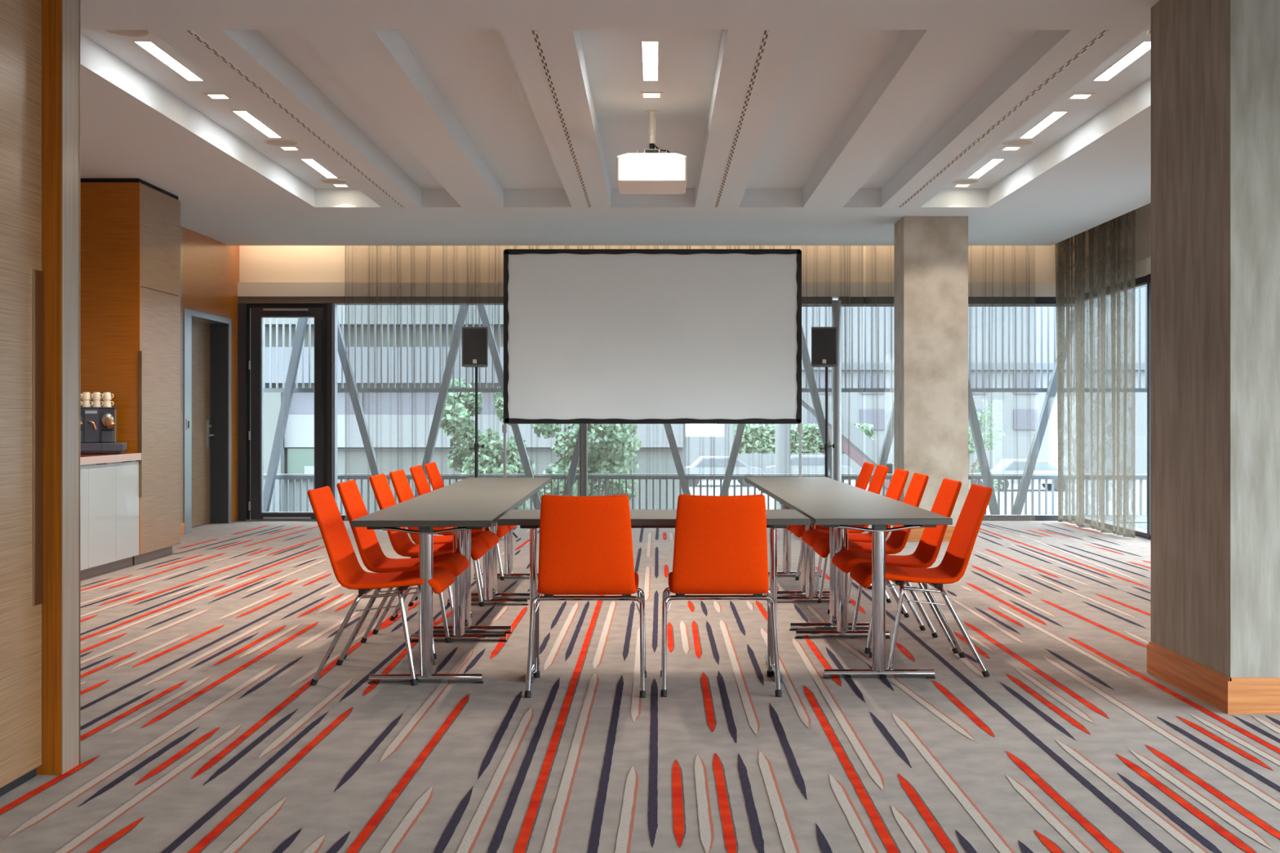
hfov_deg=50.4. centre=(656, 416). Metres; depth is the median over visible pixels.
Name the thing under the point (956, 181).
grille
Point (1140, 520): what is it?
floor
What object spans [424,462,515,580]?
upholstered chair
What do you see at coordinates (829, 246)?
sheer curtain
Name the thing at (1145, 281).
window
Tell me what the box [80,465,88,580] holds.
base cabinet
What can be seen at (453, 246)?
sheer curtain
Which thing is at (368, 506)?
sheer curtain
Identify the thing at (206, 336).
door
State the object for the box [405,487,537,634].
folding table
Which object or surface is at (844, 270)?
sheer curtain
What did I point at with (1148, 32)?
ceiling speaker
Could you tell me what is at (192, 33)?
ceiling vent
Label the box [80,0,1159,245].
ceiling
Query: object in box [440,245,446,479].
sheer curtain
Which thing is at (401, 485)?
upholstered chair
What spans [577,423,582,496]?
sheer curtain
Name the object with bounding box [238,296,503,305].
trim
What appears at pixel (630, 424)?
sheer curtain
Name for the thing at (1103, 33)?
ceiling vent
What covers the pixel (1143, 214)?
wall
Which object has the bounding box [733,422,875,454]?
hedge
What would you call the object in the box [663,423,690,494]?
brace
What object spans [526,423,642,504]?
leafy tree
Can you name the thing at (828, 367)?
sheer curtain
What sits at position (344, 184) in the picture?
recessed light
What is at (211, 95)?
recessed light
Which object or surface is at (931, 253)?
wall pillar
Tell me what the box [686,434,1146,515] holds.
ground
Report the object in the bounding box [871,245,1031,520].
sheer curtain
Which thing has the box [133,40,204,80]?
recessed light
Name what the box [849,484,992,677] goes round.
upholstered chair
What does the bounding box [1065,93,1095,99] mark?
recessed light
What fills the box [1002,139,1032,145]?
grille
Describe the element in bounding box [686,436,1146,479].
wall
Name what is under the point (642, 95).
recessed light
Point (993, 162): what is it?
recessed light
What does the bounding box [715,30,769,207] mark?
ceiling vent
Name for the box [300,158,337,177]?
recessed light
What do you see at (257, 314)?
door
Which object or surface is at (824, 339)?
loudspeaker
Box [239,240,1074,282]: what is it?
wall
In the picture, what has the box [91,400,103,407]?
espresso cup
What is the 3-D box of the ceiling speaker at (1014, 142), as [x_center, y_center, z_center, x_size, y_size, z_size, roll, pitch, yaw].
[2.730,-2.068,10.280,0.268,0.008,0.268,0,0,0]
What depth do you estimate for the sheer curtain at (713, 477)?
15.30 m
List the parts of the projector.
casing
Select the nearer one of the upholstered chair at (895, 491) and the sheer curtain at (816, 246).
the upholstered chair at (895, 491)
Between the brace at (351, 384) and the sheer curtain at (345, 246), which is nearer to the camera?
the sheer curtain at (345, 246)
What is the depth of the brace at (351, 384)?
16.75 m
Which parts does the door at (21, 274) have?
handle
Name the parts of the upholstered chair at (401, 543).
leg, backrest, leg, seat, leg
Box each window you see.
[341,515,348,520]
[801,297,831,306]
[838,297,1074,520]
[1084,274,1151,539]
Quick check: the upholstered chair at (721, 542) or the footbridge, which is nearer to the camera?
the upholstered chair at (721, 542)
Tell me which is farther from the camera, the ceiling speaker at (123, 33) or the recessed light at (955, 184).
the recessed light at (955, 184)
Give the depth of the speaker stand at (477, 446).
12.99 m
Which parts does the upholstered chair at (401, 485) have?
backrest, leg, seat, leg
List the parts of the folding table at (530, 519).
rail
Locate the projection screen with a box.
[498,248,803,540]
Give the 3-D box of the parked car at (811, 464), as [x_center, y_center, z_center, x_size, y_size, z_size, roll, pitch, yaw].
[7.625,2.680,67.999,4.250,1.420,1.700,0,0,3]
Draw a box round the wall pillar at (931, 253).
[893,216,968,526]
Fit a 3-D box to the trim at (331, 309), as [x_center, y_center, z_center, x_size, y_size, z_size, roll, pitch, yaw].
[-4.253,-0.046,15.520,1.195,2.473,0.200,0,0,0]
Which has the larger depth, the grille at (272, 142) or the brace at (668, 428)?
the brace at (668, 428)
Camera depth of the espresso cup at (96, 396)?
10.57 m
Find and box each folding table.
[351,501,519,684]
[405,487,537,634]
[444,477,551,599]
[497,509,810,683]
[744,476,853,596]
[760,486,893,631]
[782,499,952,679]
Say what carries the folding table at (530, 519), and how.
on the floor at (205, 728)
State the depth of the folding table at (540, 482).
9.29 m
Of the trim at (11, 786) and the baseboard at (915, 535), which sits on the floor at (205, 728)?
the trim at (11, 786)
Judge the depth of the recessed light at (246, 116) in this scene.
9.62 m
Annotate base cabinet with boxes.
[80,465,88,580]
[81,462,115,580]
[109,460,138,572]
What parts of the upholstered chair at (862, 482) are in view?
leg, backrest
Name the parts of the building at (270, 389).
rail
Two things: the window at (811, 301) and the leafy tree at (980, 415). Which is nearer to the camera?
the window at (811, 301)
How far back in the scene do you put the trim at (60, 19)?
4.51 m
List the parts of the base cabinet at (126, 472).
door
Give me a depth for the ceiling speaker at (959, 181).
11.99 m
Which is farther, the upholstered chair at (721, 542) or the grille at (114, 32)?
the grille at (114, 32)
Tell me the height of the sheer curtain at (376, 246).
2.562 m
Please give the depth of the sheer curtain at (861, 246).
15.31 m
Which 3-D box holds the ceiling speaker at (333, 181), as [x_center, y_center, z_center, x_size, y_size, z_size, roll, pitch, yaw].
[-2.835,-2.068,11.980,0.268,0.008,0.268,0,0,0]
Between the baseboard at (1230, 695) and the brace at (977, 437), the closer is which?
the baseboard at (1230, 695)
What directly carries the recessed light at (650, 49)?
in the ceiling
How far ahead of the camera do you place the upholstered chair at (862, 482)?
9.66 m
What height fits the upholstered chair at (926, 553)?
0.867 m
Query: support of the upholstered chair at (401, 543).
on the floor at (205, 728)
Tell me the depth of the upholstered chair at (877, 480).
8.92 m
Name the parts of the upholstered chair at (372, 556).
backrest, leg, leg, rail, seat, leg, leg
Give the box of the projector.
[616,110,686,194]
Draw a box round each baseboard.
[180,522,184,535]
[892,524,955,542]
[1146,641,1279,714]
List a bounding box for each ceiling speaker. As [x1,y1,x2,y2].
[100,29,151,37]
[263,138,298,146]
[319,178,349,184]
[951,178,980,184]
[1000,138,1035,146]
[1145,29,1151,35]
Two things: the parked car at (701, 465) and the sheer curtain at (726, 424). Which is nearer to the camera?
the sheer curtain at (726, 424)
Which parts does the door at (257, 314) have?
handle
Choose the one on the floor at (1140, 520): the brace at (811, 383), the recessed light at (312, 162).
the brace at (811, 383)
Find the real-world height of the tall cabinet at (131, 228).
3.088 m
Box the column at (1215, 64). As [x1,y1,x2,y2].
[1151,0,1279,677]
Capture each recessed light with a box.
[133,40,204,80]
[203,93,233,99]
[231,110,282,137]
[277,146,302,151]
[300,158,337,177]
[330,183,351,186]
[640,40,658,80]
[640,92,663,97]
[951,183,973,186]
[967,158,1004,177]
[999,146,1023,151]
[1019,111,1068,137]
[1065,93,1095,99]
[1092,40,1151,80]
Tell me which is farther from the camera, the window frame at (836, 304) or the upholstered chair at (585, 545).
the window frame at (836, 304)
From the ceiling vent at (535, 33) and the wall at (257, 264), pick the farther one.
the wall at (257, 264)
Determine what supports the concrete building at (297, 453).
on the ground
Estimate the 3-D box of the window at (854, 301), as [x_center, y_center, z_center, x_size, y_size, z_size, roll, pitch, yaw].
[3.440,-0.084,15.520,2.720,2.548,0.120,0,0,0]
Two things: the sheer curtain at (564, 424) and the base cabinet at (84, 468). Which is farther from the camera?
the sheer curtain at (564, 424)
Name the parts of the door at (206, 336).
handle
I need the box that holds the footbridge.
[775,379,893,509]
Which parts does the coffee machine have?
panel, spout, lever, trim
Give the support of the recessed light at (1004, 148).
in the ceiling
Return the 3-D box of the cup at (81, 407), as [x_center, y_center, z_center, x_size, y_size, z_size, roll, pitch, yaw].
[-4.394,-0.065,10.617,0.358,0.008,0.245,0,0,-17]
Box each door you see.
[0,0,43,788]
[183,308,231,534]
[248,307,324,519]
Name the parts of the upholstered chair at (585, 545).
leg, leg, rail, backrest, leg, seat, rail, leg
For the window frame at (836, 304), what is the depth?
15.36 m
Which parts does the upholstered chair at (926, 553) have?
leg, leg, seat, rail, leg, backrest, leg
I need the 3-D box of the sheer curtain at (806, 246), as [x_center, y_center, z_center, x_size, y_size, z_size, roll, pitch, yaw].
[1.684,-1.152,15.294,0.009,1.510,0.084,0,0,0]
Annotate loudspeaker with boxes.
[462,326,488,367]
[811,326,837,367]
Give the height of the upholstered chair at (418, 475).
0.867 m
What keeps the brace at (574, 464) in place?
on the floor at (1140, 520)
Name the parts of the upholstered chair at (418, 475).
backrest, seat, leg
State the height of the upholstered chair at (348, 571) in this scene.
0.867 m
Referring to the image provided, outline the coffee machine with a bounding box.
[80,407,127,453]
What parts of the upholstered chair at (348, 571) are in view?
backrest, leg, leg, rail, rail, seat, leg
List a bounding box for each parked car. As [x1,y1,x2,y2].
[686,456,764,487]
[765,455,853,475]
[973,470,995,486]
[989,458,1068,491]
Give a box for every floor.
[0,520,1279,852]
[1106,515,1146,530]
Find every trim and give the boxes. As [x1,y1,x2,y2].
[0,768,36,796]
[36,0,80,775]
[237,282,1066,298]
[237,302,337,520]
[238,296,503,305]
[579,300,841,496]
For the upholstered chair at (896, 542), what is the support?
on the floor at (205, 728)
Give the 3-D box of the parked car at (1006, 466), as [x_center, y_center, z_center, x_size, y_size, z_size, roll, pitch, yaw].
[16.825,2.680,62.001,4.250,1.420,1.700,0,0,-2]
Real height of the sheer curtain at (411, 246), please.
2.471 m
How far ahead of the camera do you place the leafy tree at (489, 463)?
21.88 m
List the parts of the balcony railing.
rail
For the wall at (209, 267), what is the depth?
14.57 m
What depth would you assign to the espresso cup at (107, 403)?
10.59 m
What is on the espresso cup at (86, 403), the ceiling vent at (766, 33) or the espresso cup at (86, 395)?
the espresso cup at (86, 395)
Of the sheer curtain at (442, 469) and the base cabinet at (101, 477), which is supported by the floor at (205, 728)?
the base cabinet at (101, 477)
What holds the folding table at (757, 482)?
on the floor at (205, 728)
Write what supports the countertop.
on the base cabinet at (84, 468)
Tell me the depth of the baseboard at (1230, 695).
5.55 m
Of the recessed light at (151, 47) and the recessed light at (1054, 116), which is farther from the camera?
the recessed light at (1054, 116)
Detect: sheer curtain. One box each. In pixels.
[345,245,352,481]
[367,245,369,514]
[376,245,377,475]
[396,245,401,470]
[410,245,416,466]
[424,245,430,476]
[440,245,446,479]
[453,245,454,483]
[466,245,479,326]
[467,367,473,477]
[493,245,499,454]
[514,423,517,477]
[530,423,537,477]
[564,423,568,495]
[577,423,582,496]
[630,423,634,509]
[684,423,689,494]
[710,423,715,495]
[724,423,728,496]
[786,423,791,476]
[805,245,807,381]
[816,245,817,327]
[827,367,829,443]
[828,245,830,326]
[840,245,850,484]
[861,245,862,373]
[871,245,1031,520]
[1054,209,1135,537]
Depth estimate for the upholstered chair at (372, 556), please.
6.85 m
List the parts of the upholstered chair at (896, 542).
leg, seat, leg, backrest, leg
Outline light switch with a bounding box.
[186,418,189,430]
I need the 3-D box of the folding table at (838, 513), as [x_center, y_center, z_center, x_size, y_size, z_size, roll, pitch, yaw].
[1.003,0.823,6.731,0.610,0.735,1.385,0,0,-1]
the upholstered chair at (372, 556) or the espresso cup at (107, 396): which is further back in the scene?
the espresso cup at (107, 396)
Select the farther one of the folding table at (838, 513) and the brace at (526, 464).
the brace at (526, 464)
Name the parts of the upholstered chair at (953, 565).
leg, seat, rail, rail, leg, leg, backrest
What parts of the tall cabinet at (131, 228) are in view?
handle, door, door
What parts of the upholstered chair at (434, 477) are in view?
backrest, leg, seat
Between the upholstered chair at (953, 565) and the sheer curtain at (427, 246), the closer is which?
the upholstered chair at (953, 565)
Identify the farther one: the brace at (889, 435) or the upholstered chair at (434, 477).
the brace at (889, 435)
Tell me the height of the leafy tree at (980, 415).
4.158 m
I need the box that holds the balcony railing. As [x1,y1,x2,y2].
[263,474,1146,515]
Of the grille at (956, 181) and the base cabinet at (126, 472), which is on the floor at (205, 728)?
the base cabinet at (126, 472)
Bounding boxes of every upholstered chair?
[307,485,454,685]
[336,480,469,659]
[368,473,487,634]
[389,469,498,617]
[409,464,508,600]
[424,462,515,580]
[524,494,646,697]
[660,494,782,697]
[786,462,874,589]
[790,464,888,596]
[801,468,909,613]
[813,472,928,631]
[831,478,961,653]
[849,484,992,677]
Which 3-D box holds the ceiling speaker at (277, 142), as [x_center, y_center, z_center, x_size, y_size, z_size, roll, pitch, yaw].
[-2.830,-2.068,10.280,0.268,0.008,0.268,0,0,0]
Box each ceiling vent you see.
[186,30,404,207]
[531,30,591,207]
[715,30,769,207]
[898,30,1108,207]
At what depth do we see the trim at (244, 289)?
15.43 m
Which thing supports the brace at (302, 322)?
on the floor at (1140, 520)
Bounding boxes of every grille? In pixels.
[104,29,147,35]
[266,139,297,145]
[321,179,347,183]
[952,179,977,183]
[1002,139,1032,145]
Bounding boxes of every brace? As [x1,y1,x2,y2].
[263,317,308,511]
[337,319,380,475]
[414,305,466,497]
[477,305,541,509]
[563,435,577,496]
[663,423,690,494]
[719,423,745,496]
[801,325,831,479]
[879,401,893,466]
[968,377,999,515]
[1011,306,1075,515]
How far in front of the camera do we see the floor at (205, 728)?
5.34 m
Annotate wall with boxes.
[179,226,239,523]
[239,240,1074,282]
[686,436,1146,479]
[1084,202,1151,292]
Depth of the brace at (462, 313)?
16.75 m
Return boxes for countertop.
[80,453,141,465]
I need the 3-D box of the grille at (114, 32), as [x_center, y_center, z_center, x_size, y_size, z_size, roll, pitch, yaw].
[-2.840,-2.070,7.280,0.224,0.005,0.224,0,0,0]
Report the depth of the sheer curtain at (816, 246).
15.31 m
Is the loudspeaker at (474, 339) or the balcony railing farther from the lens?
the balcony railing
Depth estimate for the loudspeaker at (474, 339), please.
12.88 m
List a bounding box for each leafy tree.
[439,377,535,509]
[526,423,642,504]
[968,395,1005,493]
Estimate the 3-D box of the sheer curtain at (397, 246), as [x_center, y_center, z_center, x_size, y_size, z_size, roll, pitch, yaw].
[-2.883,-0.653,15.294,0.046,2.508,0.084,0,0,0]
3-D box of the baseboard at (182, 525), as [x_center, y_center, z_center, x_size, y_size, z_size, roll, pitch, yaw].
[-4.742,1.130,13.578,0.015,0.120,0.155,0,0,0]
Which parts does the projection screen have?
leg, leg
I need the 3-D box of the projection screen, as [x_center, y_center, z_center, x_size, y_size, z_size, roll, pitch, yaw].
[-0.037,-0.228,13.450,2.964,2.836,0.800,0,0,0]
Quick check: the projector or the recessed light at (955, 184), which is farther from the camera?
the recessed light at (955, 184)
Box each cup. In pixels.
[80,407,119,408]
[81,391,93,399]
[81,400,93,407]
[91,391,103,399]
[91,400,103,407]
[102,392,113,399]
[102,400,113,407]
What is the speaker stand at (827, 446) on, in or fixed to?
on the floor at (205, 728)
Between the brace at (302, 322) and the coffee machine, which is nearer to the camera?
the coffee machine
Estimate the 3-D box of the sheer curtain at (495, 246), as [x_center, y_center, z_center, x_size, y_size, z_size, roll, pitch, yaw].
[-1.794,-0.740,15.294,0.064,2.334,0.084,0,0,0]
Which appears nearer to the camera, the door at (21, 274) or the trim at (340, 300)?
the door at (21, 274)
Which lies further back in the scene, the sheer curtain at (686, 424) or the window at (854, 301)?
the window at (854, 301)
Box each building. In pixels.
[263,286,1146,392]
[263,305,684,515]
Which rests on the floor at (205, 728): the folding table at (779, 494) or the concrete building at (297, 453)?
the folding table at (779, 494)
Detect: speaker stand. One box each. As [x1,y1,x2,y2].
[469,367,517,537]
[791,367,835,533]
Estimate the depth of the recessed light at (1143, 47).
7.93 m
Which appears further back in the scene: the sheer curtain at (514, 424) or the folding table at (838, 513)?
the sheer curtain at (514, 424)
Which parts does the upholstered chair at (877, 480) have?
leg, seat, backrest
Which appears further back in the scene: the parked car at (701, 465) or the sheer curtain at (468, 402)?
the parked car at (701, 465)
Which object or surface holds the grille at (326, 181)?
attached to the ceiling speaker at (333, 181)
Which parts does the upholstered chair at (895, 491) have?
leg, seat, backrest, leg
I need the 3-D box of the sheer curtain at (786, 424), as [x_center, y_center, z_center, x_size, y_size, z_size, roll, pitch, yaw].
[1.483,0.381,15.294,0.046,0.586,0.084,0,0,0]
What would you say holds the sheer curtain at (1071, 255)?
hanging from the ceiling
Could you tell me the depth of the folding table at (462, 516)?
6.05 m
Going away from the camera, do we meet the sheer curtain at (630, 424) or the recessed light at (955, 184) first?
the recessed light at (955, 184)
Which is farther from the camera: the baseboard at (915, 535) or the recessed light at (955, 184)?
the baseboard at (915, 535)
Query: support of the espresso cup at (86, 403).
on the coffee machine
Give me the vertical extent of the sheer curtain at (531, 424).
0.595 m
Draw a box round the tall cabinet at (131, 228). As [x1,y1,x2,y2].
[80,178,180,564]
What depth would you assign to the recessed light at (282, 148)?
10.50 m
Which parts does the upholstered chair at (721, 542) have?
leg, rail, seat, leg, backrest, rail, leg, leg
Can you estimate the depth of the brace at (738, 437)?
16.75 m

